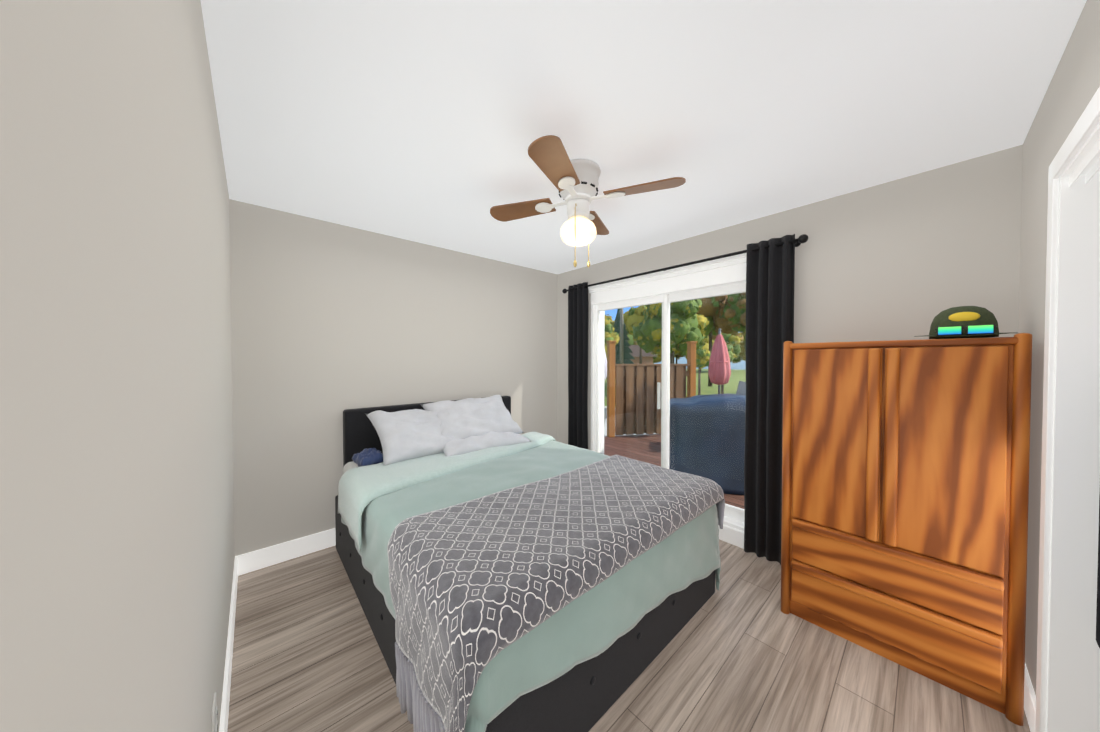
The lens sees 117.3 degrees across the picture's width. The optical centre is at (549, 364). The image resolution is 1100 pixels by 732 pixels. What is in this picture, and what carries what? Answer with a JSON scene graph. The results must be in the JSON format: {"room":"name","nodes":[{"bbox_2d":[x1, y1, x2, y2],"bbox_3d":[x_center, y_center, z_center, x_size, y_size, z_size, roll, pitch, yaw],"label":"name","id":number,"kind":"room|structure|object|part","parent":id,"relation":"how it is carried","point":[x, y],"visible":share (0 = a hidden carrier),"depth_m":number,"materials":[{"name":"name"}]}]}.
{"room":"bedroom","nodes":[
{"label":"bedroom","id":0,"kind":"room"},
{"bbox_2d":[0,0,239,731],"bbox_3d":[-0.742,0.183,0.574,0.150,2.440,4.420,-1,1,-42],"label":"wall","id":1,"kind":"structure","parent":0,"point":[194,360],"depth_m":0.33,"materials":[{"name":"grey paint"}]},
{"bbox_2d":[212,692,217,731],"bbox_3d":[-1.008,1.077,1.008,0.010,0.130,0.080,-1,1,-42],"label":"electrical outlet","id":2,"kind":"object","parent":1,"relation":"attached to","point":[214,718],"visible":1,"depth_m":1.00,"materials":[{"name":"white plastic"}]},
{"bbox_2d":[219,555,239,731],"bbox_3d":[-0.963,1.332,0.964,0.014,0.130,3.270,-1,1,-42],"label":"baseboard","id":3,"kind":"structure","parent":1,"relation":"attached to","point":[223,727],"depth_m":1.47,"materials":[{"name":"white wood"}]},
{"bbox_2d":[232,200,555,554],"bbox_3d":[-1.027,0.142,3.176,2.820,2.440,0.150,-1,1,-42],"label":"wall","id":4,"kind":"structure","parent":0,"point":[332,318],"depth_m":2.57,"materials":[{"name":"grey paint"}]},
{"bbox_2d":[240,528,335,574],"bbox_3d":[-0.966,1.297,3.138,2.835,0.130,0.014,-1,1,-42],"label":"baseboard","id":5,"kind":"structure","parent":4,"relation":"attached to","point":[245,563],"depth_m":2.35,"materials":[{"name":"white wood"}]},
{"bbox_2d":[227,540,1029,731],"bbox_3d":[0.385,1.447,1.595,3.165,0.120,4.420,-1,1,-42],"label":"floor","id":6,"kind":"structure","parent":0,"point":[740,652],"depth_m":1.50,"materials":[{"name":"wood"}]},
{"bbox_2d":[335,395,724,731],"bbox_3d":[-0.298,0.839,2.254,1.805,1.074,2.182,-1,1,-42],"label":"bed","id":7,"kind":"object","parent":6,"relation":"on","point":[503,574],"visible":1,"depth_m":1.45,"materials":[{"name":"fabric"}]},
{"bbox_3d":[-0.298,0.867,2.250,1.555,0.290,2.000,-1,1,-42],"label":"mattress","id":8,"kind":"part","parent":7,"relation":"part of","materials":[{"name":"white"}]},
{"bbox_2d":[781,306,1031,725],"bbox_3d":[1.752,0.556,1.744,0.580,1.657,0.797,-1,1,-42],"label":"armoire","id":9,"kind":"object","parent":6,"relation":"on","point":[905,499],"depth_m":1.48,"materials":[{"name":"brown wood"}]},
{"bbox_3d":[1.867,-0.196,1.513,0.276,0.145,0.299,-1,1,-42],"label":"cap and sunglasses","id":10,"kind":"part","parent":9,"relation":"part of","materials":[{"name":"green fabric"}]},
{"bbox_2d":[200,0,1086,273],"bbox_3d":[0.385,-1.113,1.554,3.165,0.120,4.420,-1,1,-42],"label":"ceiling","id":11,"kind":"structure","parent":0,"point":[428,122],"depth_m":1.34,"materials":[{"name":"white paint"}]},
{"bbox_2d":[490,135,685,267],"bbox_3d":[0.155,-0.781,1.835,0.819,0.552,0.819,0,1,-24],"label":"fan","id":12,"kind":"object","parent":11,"relation":"hanging from","point":[575,182],"visible":1,"depth_m":1.75,"materials":[{"name":"brown wood"}]},
{"bbox_2d":[556,146,1015,449],"bbox_3d":[1.513,0.151,2.575,0.150,2.440,4.420,-1,1,-42],"label":"wall","id":13,"kind":"structure","parent":0,"point":[879,262],"depth_m":1.96,"materials":[{"name":"grey paint"}]},
{"bbox_2d":[588,253,745,548],"bbox_3d":[1.097,0.267,3.024,0.218,2.195,1.844,-1,1,-42],"label":"sliding door","id":14,"kind":"structure","parent":13,"relation":"attached to","point":[717,277],"depth_m":3.02,"materials":[{"name":"white"}]},
{"bbox_2d":[562,234,807,564],"bbox_3d":[0.924,0.236,3.036,0.119,2.226,2.276,-1,1,-42],"label":"curtains","id":15,"kind":"object","parent":13,"relation":"attached to","point":[770,270],"visible":0.88,"depth_m":2.36,"materials":[{"name":"black fabric"}]},
{"bbox_2d":[1012,0,1099,694],"bbox_3d":[1.234,0.182,0.629,2.820,2.440,0.120,-1,1,-42],"label":"wall","id":16,"kind":"structure","parent":0,"point":[1075,81],"depth_m":1.32,"materials":[{"name":"grey paint"}]},
{"bbox_2d":[1024,664,1035,731],"bbox_3d":[2.008,1.325,1.425,0.630,0.130,0.014,-1,1,-42],"label":"baseboard","id":17,"kind":"structure","parent":16,"relation":"attached to","point":[1029,694],"depth_m":1.29,"materials":[{"name":"white wood"}]},
{"bbox_2d":[1035,86,1099,731],"bbox_3d":[1.819,0.355,0.640,1.965,2.095,0.914,-1,1,-42],"label":"door","id":18,"kind":"structure","parent":16,"relation":"attached to","point":[1068,679],"depth_m":1.11,"materials":[{"name":"white wood"}]},
{"bbox_2d":[1096,496,1099,647],"bbox_3d":[1.526,0.474,0.543,1.005,1.420,0.636,-1,1,-42],"label":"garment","id":19,"kind":"object","parent":16,"relation":"hanging from","point":[1098,613],"visible":1,"depth_m":1.04,"materials":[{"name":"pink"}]},
{"label":"outside","id":20,"kind":"structure","parent":0,"visible":0},
{"bbox_2d":[604,369,745,435],"bbox_3d":[24.036,1.748,27.661,67.165,0.540,100.000,-1,1,-42],"label":"ground","id":21,"kind":"structure","parent":20,"point":[738,375],"depth_m":25.19,"materials":[{"name":"green plant"}]},
{"bbox_2d":[604,349,606,379],"bbox_3d":[1.071,0.545,7.493,0.480,2.515,0.480,-1,1,-42],"label":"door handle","id":22,"kind":"object","parent":21,"relation":"on","point":[605,368],"depth_m":7.44,"materials":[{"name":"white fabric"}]},
{"bbox_2d":[605,314,614,329],"bbox_3d":[5.795,-2.041,36.086,2.825,6.886,3.200,-1,1,-42],"label":"tree","id":23,"kind":"object","parent":21,"relation":"on","point":[610,317],"depth_m":35.62,"materials":[{"name":"green plant"}]},
{"bbox_2d":[604,316,619,353],"bbox_3d":[1.778,-0.343,14.972,2.269,4.170,2.456,-1,1,-42],"label":"tree","id":24,"kind":"object","parent":21,"relation":"on","point":[615,335],"depth_m":14.30,"materials":[{"name":"green plant"}]},
{"bbox_2d":[606,309,634,378],"bbox_3d":[4.989,-1.616,24.114,2.884,6.422,2.876,-1,1,-42],"label":"spruce tree","id":25,"kind":"object","parent":21,"relation":"on","point":[626,351],"depth_m":23.49,"materials":[{"name":"green plant"}]},
{"bbox_2d":[620,308,622,363],"bbox_3d":[4.014,-2.609,19.999,1.995,8.500,2.025,-1,1,-42],"label":"pole","id":26,"kind":"object","parent":21,"relation":"on","point":[621,338],"depth_m":19.99,"materials":[{"name":"beige wood"}]},
{"bbox_2d":[626,333,637,344],"bbox_3d":[11.476,-2.029,47.940,6.008,6.481,5.528,-1,1,-42],"label":"tree","id":27,"kind":"object","parent":21,"relation":"on","point":[631,340],"depth_m":46.44,"materials":[{"name":"green plant"}]},
{"bbox_2d":[623,305,646,363],"bbox_3d":[9.326,-2.482,34.609,4.212,7.816,4.843,-1,1,-42],"label":"tree","id":28,"kind":"object","parent":21,"relation":"on","point":[633,318],"depth_m":33.40,"materials":[{"name":"green plant"}]},
{"bbox_2d":[629,345,657,363],"bbox_3d":[8.568,-0.617,42.260,8.000,3.800,6.000,0,1,-2],"label":"house","id":29,"kind":"structure","parent":21,"relation":"on","point":[646,357],"depth_m":39.75,"materials":[{"name":"brick"}]},
{"bbox_2d":[606,340,696,436],"bbox_3d":[1.777,0.704,5.834,1.636,2.230,0.140,0,1,-10],"label":"fence","id":30,"kind":"object","parent":21,"relation":"on","point":[651,404],"depth_m":5.76,"materials":[{"name":"brown wood"}]},
{"bbox_2d":[653,354,661,363],"bbox_3d":[15.634,-2.039,51.409,6.620,6.390,7.191,-1,1,-42],"label":"tree","id":31,"kind":"object","parent":21,"relation":"on","point":[657,359],"depth_m":49.88,"materials":[{"name":"green plant"}]},
{"bbox_2d":[630,299,708,363],"bbox_3d":[6.368,-1.228,18.153,4.208,5.838,3.776,-1,1,-42],"label":"tree","id":32,"kind":"object","parent":21,"relation":"on","point":[656,327],"depth_m":16.96,"materials":[{"name":"green plant"}]},
{"bbox_2d":[604,434,743,508],"bbox_3d":[3.914,1.565,4.529,5.965,0.650,7.120,-1,1,-42],"label":"deck floor","id":33,"kind":"structure","parent":21,"relation":"on","point":[652,451],"depth_m":4.88,"materials":[{"name":"brown wood"}]},
{"bbox_2d":[669,393,745,494],"bbox_3d":[1.947,0.786,3.558,1.402,0.931,0.700,0,1,13],"label":"outdoor furniture","id":34,"kind":"object","parent":33,"relation":"on","point":[721,466],"depth_m":3.32,"materials":[{"name":"blue fabric"}]},
{"bbox_2d":[708,328,730,393],"bbox_3d":[2.805,0.311,5.548,0.480,1.825,0.480,-1,1,-42],"label":"umbrella","id":35,"kind":"object","parent":33,"relation":"on","point":[715,358],"depth_m":5.44,"materials":[{"name":"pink fabric"}]},
{"bbox_2d":[736,381,745,394],"bbox_3d":[2.496,0.739,4.854,0.650,0.992,0.580,0,1,13],"label":"chair","id":36,"kind":"object","parent":33,"relation":"on","point":[741,384],"depth_m":4.86,"materials":[{"name":"silver metal"}]},
{"bbox_2d":[674,352,681,363],"bbox_3d":[20.474,-2.855,54.423,6.639,7.924,6.857,-1,1,-42],"label":"tree","id":37,"kind":"object","parent":21,"relation":"on","point":[677,356],"depth_m":55.51,"materials":[{"name":"green plant"}]},
{"bbox_2d":[679,336,714,368],"bbox_3d":[21.770,-1.839,48.644,5.922,6.079,5.848,-1,1,-42],"label":"tree","id":38,"kind":"object","parent":21,"relation":"on","point":[706,345],"depth_m":47.45,"materials":[{"name":"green plant"}]},
{"bbox_2d":[696,349,710,394],"bbox_3d":[4.772,0.651,10.635,0.808,2.321,0.739,-1,1,-42],"label":"shrub","id":39,"kind":"object","parent":21,"relation":"on","point":[703,359],"depth_m":10.40,"materials":[{"name":"green plant"}]},
{"bbox_2d":[696,295,745,386],"bbox_3d":[11.678,-2.971,24.125,6.908,9.130,6.431,-1,1,-42],"label":"tree","id":40,"kind":"object","parent":21,"relation":"on","point":[721,301],"depth_m":21.75,"materials":[{"name":"green plant"}]},
{"bbox_2d":[710,343,734,393],"bbox_3d":[5.753,0.538,11.209,0.877,2.528,0.794,-1,1,-42],"label":"shrub","id":41,"kind":"object","parent":21,"relation":"on","point":[731,353],"depth_m":11.02,"materials":[{"name":"green plant"}]},
{"bbox_2d":[708,332,743,358],"bbox_3d":[26.815,-2.393,51.935,6.804,7.080,6.550,-1,1,-42],"label":"tree","id":42,"kind":"object","parent":21,"relation":"on","point":[731,339],"depth_m":49.09,"materials":[{"name":"green plant"}]},
{"bbox_2d":[719,292,745,333],"bbox_3d":[11.968,-1.599,20.352,3.164,6.508,3.688,-1,1,-42],"label":"tree","id":43,"kind":"object","parent":21,"relation":"on","point":[736,319],"depth_m":20.00,"materials":[{"name":"green plant"}]},
{"bbox_2d":[733,331,745,362],"bbox_3d":[32.147,-2.361,55.157,7.029,6.913,7.692,-1,1,-42],"label":"tree","id":44,"kind":"object","parent":21,"relation":"on","point":[742,356],"depth_m":53.44,"materials":[{"name":"green plant"}]}
]}

